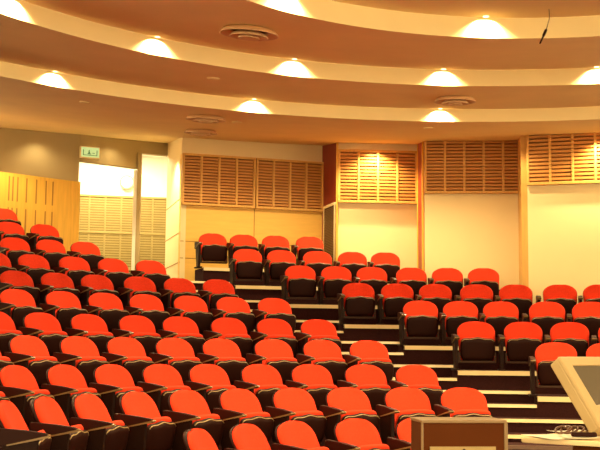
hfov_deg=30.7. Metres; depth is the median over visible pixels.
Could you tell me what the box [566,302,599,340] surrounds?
chair
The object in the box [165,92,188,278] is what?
wall
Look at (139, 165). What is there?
door
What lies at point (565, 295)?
chair
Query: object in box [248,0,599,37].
cove
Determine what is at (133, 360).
seat cushion
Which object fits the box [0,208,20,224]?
chair
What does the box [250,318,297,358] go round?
chair
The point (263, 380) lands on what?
chair
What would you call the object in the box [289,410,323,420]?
seat cushion
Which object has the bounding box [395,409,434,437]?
seat cushion
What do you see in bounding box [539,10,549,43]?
microphone
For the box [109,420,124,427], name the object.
seat cushion
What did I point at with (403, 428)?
chair
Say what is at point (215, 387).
seat cushion
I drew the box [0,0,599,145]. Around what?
ceiling
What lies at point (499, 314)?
chair
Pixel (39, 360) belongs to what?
seat cushion
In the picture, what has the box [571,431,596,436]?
remote control
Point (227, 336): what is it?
seat cushion
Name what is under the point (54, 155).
wall
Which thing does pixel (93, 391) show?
seat cushion
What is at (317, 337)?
seat cushion
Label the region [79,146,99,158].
exit sign
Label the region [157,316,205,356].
chair
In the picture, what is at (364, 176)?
acoustic panel
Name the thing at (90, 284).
chair
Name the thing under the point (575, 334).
chair
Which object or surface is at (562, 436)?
paper sheet
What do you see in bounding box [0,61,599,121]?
cove
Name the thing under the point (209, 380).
chair
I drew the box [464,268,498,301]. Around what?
chair
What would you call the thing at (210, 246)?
chair
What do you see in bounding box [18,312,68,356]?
chair
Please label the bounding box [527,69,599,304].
wall
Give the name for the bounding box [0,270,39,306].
chair
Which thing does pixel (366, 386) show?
seat cushion
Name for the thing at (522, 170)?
wall
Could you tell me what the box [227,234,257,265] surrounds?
chair
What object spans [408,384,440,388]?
seat cushion
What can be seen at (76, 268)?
chair
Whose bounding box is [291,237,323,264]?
chair
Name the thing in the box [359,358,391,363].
seat cushion
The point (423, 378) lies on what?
chair
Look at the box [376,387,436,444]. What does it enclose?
chair
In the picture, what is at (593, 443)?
lectern
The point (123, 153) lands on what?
wall
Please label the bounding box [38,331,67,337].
seat cushion
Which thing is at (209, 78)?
ceiling disc
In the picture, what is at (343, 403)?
chair
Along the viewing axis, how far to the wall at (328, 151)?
20.77 m
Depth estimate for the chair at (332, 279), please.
17.27 m
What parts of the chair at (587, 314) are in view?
backrest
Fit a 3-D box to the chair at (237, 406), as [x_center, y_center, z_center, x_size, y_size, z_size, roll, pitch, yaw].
[-0.520,1.845,10.117,0.470,0.641,0.587,-5,-9,41]
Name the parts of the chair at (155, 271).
armrest, backrest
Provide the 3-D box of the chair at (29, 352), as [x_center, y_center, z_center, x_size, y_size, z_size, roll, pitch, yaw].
[-2.682,1.427,10.941,0.470,0.641,0.580,-3,-7,30]
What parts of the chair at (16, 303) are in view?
leg, armrest, backrest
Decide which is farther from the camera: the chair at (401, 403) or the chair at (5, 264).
the chair at (5, 264)
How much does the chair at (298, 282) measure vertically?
0.643 m
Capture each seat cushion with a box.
[0,330,21,333]
[0,356,10,360]
[26,389,49,396]
[28,356,56,364]
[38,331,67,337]
[70,388,96,395]
[72,424,83,429]
[75,356,106,367]
[83,331,112,336]
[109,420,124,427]
[115,386,142,394]
[122,356,151,364]
[131,332,160,337]
[147,417,171,426]
[161,386,190,393]
[168,357,199,364]
[174,333,202,337]
[192,414,219,423]
[207,385,235,390]
[214,357,245,364]
[221,334,250,338]
[239,412,269,422]
[254,384,287,395]
[265,357,296,363]
[266,335,295,338]
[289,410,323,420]
[304,384,336,390]
[307,447,328,449]
[309,335,339,340]
[313,357,344,363]
[341,410,376,419]
[357,384,390,388]
[358,444,389,449]
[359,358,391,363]
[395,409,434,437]
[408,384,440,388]
[451,409,490,416]
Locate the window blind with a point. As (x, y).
(105, 221)
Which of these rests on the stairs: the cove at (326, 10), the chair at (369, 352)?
the chair at (369, 352)
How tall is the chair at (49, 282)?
0.641 m
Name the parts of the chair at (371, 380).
armrest, backrest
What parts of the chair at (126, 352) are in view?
armrest, leg, edge trim, backrest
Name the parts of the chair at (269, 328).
leg, armrest, backrest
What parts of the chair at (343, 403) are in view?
armrest, leg, edge trim, backrest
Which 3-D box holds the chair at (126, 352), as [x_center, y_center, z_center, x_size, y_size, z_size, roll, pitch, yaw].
[-1.849,1.529,11.774,0.468,0.641,0.576,-5,-8,41]
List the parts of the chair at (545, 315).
backrest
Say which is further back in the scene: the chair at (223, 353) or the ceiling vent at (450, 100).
the ceiling vent at (450, 100)
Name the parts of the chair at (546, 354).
armrest, leg, backrest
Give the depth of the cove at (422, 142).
19.47 m
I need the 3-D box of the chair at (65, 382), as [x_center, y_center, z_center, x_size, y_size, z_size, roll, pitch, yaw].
[-2.090,1.601,9.971,0.470,0.641,0.583,-3,-7,26]
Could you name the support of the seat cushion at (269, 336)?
on the chair at (269, 328)
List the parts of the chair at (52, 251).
armrest, backrest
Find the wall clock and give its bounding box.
[120,175,133,188]
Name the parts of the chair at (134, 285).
leg, armrest, backrest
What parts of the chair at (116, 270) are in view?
armrest, backrest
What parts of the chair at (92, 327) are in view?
armrest, backrest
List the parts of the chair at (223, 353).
armrest, edge trim, backrest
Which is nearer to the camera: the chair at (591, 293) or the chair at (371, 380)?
the chair at (371, 380)
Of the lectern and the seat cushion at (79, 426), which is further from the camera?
the seat cushion at (79, 426)
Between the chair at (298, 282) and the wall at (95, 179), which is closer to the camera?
the chair at (298, 282)
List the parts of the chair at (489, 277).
backrest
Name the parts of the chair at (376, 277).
backrest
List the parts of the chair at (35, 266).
armrest, backrest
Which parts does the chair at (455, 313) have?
leg, backrest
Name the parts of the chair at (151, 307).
armrest, backrest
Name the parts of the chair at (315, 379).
armrest, backrest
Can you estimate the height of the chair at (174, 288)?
0.641 m
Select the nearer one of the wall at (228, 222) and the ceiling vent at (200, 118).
the ceiling vent at (200, 118)
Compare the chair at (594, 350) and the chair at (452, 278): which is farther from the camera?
the chair at (452, 278)
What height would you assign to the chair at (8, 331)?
0.641 m
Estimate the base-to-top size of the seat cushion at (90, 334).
0.301 m
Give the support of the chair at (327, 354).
on the stairs
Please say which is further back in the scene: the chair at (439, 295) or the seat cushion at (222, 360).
the chair at (439, 295)
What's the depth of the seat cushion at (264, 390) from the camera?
11.35 m
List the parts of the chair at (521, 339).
armrest, leg, backrest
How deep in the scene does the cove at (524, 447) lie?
11.19 m
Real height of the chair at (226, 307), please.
0.641 m
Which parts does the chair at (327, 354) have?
armrest, backrest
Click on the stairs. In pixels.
(544, 410)
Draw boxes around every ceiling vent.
[184,129,217,135]
[186,114,225,123]
[219,24,278,40]
[434,95,475,105]
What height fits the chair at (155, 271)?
0.641 m
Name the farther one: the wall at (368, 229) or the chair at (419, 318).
the wall at (368, 229)
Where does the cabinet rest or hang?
on the floor
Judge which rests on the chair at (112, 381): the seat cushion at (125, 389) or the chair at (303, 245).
the seat cushion at (125, 389)
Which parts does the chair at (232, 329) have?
armrest, backrest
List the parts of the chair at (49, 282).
armrest, leg, backrest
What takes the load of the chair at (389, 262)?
on the stairs
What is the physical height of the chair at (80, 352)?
0.641 m
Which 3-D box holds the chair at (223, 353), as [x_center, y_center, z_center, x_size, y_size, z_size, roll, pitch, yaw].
[-0.878,1.613,12.429,0.580,0.641,0.467,5,-8,-37]
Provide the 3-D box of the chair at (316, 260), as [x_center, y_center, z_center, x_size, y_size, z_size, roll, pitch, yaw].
[0.237,0.747,18.402,0.688,0.643,0.408,4,-7,-29]
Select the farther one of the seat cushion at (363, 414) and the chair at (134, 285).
the chair at (134, 285)
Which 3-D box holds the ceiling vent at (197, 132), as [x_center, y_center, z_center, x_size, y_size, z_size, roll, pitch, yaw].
[-1.673,-1.559,18.421,0.564,0.137,0.560,2,-7,-14]
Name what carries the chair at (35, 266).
on the stairs
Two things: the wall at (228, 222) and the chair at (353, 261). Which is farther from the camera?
the wall at (228, 222)
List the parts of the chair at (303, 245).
leg, backrest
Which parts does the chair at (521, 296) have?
backrest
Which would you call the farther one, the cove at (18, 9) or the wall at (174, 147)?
the wall at (174, 147)
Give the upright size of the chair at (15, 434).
0.641 m
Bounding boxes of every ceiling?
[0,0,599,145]
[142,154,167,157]
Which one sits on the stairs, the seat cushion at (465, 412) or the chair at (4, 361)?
the chair at (4, 361)
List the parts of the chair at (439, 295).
backrest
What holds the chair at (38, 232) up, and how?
on the stairs
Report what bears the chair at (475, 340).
on the stairs
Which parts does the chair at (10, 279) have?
armrest, backrest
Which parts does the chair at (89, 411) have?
armrest, backrest, leg, edge trim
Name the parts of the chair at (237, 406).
armrest, leg, edge trim, backrest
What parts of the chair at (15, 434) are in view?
backrest, leg, armrest, edge trim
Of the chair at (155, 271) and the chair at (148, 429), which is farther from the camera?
the chair at (155, 271)
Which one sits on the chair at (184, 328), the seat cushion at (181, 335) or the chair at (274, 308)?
the seat cushion at (181, 335)
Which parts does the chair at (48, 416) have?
backrest, armrest, leg, edge trim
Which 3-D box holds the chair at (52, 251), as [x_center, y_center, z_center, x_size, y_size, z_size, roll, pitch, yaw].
[-3.850,0.533,16.884,0.572,0.641,0.466,6,-8,-40]
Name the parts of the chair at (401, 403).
leg, armrest, edge trim, backrest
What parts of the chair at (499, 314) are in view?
backrest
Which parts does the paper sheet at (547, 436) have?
cable coil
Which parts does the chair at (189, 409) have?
armrest, leg, edge trim, backrest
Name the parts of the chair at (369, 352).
armrest, leg, backrest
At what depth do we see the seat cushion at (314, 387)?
11.63 m
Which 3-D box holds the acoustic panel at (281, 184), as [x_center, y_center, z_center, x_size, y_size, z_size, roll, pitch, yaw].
[-0.197,-0.764,20.964,1.355,0.970,0.092,3,-7,-18]
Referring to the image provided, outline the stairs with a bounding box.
[0,268,598,449]
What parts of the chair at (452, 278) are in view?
backrest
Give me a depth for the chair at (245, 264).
18.09 m
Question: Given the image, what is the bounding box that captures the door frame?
[131,170,136,269]
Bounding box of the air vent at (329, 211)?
[323,202,335,265]
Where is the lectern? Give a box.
[521,433,599,449]
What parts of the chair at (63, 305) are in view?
armrest, leg, backrest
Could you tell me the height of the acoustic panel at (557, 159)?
1.026 m
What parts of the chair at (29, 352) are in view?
armrest, leg, edge trim, backrest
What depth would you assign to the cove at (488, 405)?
12.79 m
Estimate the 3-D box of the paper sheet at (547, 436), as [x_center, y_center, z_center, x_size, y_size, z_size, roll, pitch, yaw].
[1.156,0.916,4.854,0.252,0.050,0.250,3,-7,-17]
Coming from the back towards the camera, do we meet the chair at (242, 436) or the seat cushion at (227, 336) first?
the seat cushion at (227, 336)
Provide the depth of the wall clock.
24.64 m
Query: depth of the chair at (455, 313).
15.27 m
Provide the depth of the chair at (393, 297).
16.29 m
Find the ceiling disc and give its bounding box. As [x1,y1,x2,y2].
[207,77,218,79]
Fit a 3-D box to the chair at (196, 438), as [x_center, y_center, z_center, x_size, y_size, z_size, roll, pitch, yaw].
[-0.664,1.868,8.235,0.476,0.641,0.577,-1,-7,15]
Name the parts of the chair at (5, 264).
backrest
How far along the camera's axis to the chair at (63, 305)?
13.57 m
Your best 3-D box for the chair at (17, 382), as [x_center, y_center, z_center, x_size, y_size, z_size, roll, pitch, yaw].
[-2.396,1.543,9.482,0.471,0.641,0.575,-2,-7,20]
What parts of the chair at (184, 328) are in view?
armrest, edge trim, backrest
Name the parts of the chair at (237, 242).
leg, backrest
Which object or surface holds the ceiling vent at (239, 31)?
in the ceiling at (24, 105)
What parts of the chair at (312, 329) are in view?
armrest, leg, backrest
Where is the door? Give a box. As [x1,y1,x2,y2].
[135,152,141,265]
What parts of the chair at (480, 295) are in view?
backrest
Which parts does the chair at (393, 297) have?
leg, backrest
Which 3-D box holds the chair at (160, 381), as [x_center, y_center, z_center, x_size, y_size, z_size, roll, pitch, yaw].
[-1.329,1.704,10.819,0.468,0.641,0.581,-5,-8,39]
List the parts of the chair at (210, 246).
leg, backrest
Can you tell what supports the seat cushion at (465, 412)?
on the chair at (458, 401)
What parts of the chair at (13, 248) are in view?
backrest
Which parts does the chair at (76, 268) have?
armrest, backrest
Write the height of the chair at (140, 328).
0.641 m
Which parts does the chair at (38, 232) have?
armrest, leg, backrest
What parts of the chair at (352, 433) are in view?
armrest, backrest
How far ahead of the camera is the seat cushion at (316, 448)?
9.19 m
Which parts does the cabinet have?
panel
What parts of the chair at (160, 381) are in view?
armrest, leg, edge trim, backrest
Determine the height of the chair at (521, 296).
0.643 m
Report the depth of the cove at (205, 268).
18.73 m
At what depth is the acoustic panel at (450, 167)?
19.35 m
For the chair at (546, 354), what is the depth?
13.06 m
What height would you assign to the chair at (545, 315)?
0.643 m
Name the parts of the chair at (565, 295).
backrest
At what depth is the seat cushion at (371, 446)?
9.51 m
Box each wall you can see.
[0,128,79,181]
[0,172,80,253]
[79,135,141,168]
[79,157,167,197]
[141,141,167,156]
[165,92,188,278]
[178,138,321,280]
[322,143,335,258]
[338,108,416,268]
[418,142,424,271]
[424,121,518,289]
[518,136,528,286]
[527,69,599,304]
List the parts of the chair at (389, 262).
backrest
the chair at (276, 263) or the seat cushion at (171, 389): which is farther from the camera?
the chair at (276, 263)
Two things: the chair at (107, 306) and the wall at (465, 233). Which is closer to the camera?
the chair at (107, 306)
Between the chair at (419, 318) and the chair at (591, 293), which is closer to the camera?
the chair at (419, 318)
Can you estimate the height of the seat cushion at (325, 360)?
0.301 m
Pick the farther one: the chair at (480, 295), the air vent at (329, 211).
the air vent at (329, 211)
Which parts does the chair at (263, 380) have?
armrest, backrest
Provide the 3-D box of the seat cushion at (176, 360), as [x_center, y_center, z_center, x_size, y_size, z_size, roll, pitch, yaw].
[-1.291,1.609,12.099,0.444,0.301,0.098,7,-9,-43]
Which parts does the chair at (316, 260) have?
backrest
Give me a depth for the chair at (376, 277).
17.50 m
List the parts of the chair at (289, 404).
armrest, leg, edge trim, backrest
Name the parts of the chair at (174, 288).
armrest, leg, backrest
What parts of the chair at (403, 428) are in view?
armrest, backrest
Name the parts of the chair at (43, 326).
armrest, edge trim, backrest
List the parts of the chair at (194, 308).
armrest, backrest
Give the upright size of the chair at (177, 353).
0.641 m
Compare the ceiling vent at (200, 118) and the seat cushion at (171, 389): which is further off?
the ceiling vent at (200, 118)
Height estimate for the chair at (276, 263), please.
0.643 m
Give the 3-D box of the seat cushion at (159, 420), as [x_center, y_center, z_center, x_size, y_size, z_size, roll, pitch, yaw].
[-1.223,1.778,9.248,0.098,0.301,0.444,-2,-7,24]
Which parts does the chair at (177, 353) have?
armrest, leg, edge trim, backrest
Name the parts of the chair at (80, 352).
armrest, leg, edge trim, backrest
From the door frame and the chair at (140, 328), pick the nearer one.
the chair at (140, 328)
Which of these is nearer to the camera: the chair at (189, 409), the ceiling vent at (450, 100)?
the chair at (189, 409)
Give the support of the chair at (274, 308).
on the stairs
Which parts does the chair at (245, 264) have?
leg, backrest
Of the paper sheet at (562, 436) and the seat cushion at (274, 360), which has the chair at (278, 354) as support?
the seat cushion at (274, 360)
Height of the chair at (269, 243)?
0.643 m
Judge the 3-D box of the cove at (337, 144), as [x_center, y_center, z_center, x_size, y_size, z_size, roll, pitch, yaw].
[0.668,1.100,20.008,0.040,5.286,0.070,1,-6,0]
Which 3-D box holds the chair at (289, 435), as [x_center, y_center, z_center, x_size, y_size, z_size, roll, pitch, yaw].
[0.026,1.982,9.188,0.477,0.641,0.567,-4,-8,38]
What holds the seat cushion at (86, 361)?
on the chair at (80, 352)
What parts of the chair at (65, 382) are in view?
armrest, leg, edge trim, backrest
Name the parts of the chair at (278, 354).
armrest, edge trim, backrest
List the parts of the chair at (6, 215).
backrest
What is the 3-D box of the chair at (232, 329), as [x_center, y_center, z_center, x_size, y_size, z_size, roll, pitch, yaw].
[-0.891,1.471,13.610,0.609,0.641,0.463,5,-8,-33]
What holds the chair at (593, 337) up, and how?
on the stairs
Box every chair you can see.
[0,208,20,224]
[0,222,28,243]
[0,237,34,266]
[0,253,16,273]
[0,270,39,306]
[0,289,42,329]
[0,312,22,355]
[0,352,13,368]
[0,365,54,427]
[0,391,9,400]
[0,400,50,449]
[4,335,60,388]
[13,254,54,286]
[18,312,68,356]
[26,224,62,250]
[29,396,88,449]
[31,239,69,268]
[35,272,79,303]
[39,291,87,330]
[41,365,100,422]
[52,256,94,288]
[53,336,108,387]
[64,314,114,355]
[67,242,104,270]
[69,394,129,449]
[76,274,118,308]
[83,293,129,331]
[89,364,145,420]
[92,258,132,290]
[101,337,154,386]
[112,315,161,356]
[114,391,175,449]
[117,276,160,308]
[124,294,169,332]
[131,260,169,291]
[137,364,190,416]
[149,338,202,383]
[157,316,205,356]
[158,278,200,310]
[163,390,223,449]
[167,296,212,334]
[183,428,217,449]
[184,364,235,413]
[194,233,227,268]
[197,338,248,385]
[198,279,238,311]
[203,317,252,359]
[210,297,254,335]
[213,388,273,449]
[224,424,270,449]
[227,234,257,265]
[228,249,262,285]
[234,364,287,411]
[246,339,299,384]
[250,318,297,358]
[252,298,295,335]
[258,236,289,268]
[263,250,295,285]
[265,388,326,444]
[272,421,328,449]
[280,265,316,301]
[285,364,336,410]
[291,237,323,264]
[295,319,341,353]
[296,340,347,385]
[298,251,331,282]
[316,266,351,304]
[319,387,379,440]
[325,418,389,449]
[333,252,366,276]
[337,283,375,324]
[337,364,390,411]
[344,340,393,384]
[352,267,386,299]
[367,252,399,283]
[376,283,413,324]
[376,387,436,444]
[387,418,410,449]
[389,365,442,410]
[390,268,426,300]
[397,301,438,345]
[415,284,451,319]
[428,268,462,300]
[433,387,492,416]
[438,301,477,345]
[451,321,495,370]
[454,284,492,319]
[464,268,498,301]
[479,301,518,339]
[494,285,532,319]
[497,322,542,370]
[522,302,564,339]
[528,342,576,396]
[536,285,576,320]
[544,322,588,356]
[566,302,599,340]
[578,284,599,302]
[586,343,599,356]
[591,328,599,344]
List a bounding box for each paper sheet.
[521,425,587,438]
[562,436,598,438]
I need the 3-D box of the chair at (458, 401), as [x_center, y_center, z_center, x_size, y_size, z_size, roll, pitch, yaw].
[1.654,1.969,11.019,0.581,0.641,0.472,2,-7,-14]
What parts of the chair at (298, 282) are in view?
leg, backrest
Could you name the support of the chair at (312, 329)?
on the stairs
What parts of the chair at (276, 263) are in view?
leg, backrest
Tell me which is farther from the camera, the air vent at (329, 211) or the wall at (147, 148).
the wall at (147, 148)
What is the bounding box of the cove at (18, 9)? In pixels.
[0,0,599,85]
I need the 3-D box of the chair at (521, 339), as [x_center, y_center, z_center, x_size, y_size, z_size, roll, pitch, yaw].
[2.844,1.578,14.208,0.683,0.643,0.410,2,-7,-14]
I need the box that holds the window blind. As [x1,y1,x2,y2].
[79,194,166,272]
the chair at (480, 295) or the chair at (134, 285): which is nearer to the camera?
the chair at (134, 285)
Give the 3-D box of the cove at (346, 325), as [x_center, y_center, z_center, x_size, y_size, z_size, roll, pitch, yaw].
[4.341,1.451,15.351,7.489,0.056,0.914,-1,-7,15]
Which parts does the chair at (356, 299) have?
leg, backrest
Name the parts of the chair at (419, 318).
leg, armrest, backrest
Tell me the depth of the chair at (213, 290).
15.80 m
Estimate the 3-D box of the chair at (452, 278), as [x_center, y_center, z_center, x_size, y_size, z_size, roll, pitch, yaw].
[2.305,0.997,17.470,0.673,0.643,0.411,3,-7,-19]
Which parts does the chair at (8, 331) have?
backrest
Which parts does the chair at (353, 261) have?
backrest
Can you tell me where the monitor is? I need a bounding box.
[551,357,599,435]
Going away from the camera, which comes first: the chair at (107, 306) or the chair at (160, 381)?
the chair at (160, 381)
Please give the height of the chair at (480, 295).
0.643 m
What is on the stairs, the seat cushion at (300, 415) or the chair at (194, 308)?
the chair at (194, 308)
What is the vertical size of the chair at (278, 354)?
0.641 m
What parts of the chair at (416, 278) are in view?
backrest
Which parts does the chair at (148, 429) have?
armrest, leg, backrest, edge trim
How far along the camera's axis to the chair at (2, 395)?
9.10 m
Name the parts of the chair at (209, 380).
armrest, leg, edge trim, backrest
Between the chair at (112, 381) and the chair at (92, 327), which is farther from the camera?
the chair at (92, 327)
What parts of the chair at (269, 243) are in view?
leg, backrest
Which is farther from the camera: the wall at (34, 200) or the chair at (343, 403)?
the wall at (34, 200)
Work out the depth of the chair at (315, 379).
11.74 m
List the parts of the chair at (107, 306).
armrest, backrest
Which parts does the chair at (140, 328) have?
armrest, backrest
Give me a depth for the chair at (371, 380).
11.94 m
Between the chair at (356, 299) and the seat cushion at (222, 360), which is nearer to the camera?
the seat cushion at (222, 360)
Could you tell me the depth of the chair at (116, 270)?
16.23 m
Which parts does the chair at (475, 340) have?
leg, armrest, backrest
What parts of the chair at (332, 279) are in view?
leg, backrest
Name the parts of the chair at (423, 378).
armrest, backrest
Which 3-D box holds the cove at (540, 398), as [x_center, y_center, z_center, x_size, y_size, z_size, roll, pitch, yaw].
[4.337,1.994,12.253,3.316,0.056,0.344,-2,-7,24]
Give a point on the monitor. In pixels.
(579, 377)
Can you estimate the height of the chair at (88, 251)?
0.641 m
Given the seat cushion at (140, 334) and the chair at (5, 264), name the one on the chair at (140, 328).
the seat cushion at (140, 334)
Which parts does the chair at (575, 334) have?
backrest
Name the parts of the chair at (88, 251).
armrest, backrest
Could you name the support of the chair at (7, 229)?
on the stairs
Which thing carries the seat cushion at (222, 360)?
on the chair at (223, 353)
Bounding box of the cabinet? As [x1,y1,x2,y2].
[410,417,507,449]
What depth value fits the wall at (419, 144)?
19.90 m
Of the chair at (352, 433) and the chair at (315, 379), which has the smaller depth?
the chair at (352, 433)
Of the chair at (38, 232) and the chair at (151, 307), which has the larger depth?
the chair at (38, 232)
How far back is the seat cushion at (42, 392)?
9.48 m
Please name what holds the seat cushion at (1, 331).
on the chair at (8, 331)
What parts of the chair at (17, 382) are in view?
armrest, leg, backrest, edge trim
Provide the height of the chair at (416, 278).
0.643 m
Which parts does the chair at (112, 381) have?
armrest, leg, edge trim, backrest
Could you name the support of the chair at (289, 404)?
on the stairs
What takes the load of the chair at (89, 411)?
on the stairs
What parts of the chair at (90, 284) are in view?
armrest, leg, backrest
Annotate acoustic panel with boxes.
[181,153,255,208]
[255,158,323,211]
[338,149,416,203]
[424,141,517,193]
[526,133,599,185]

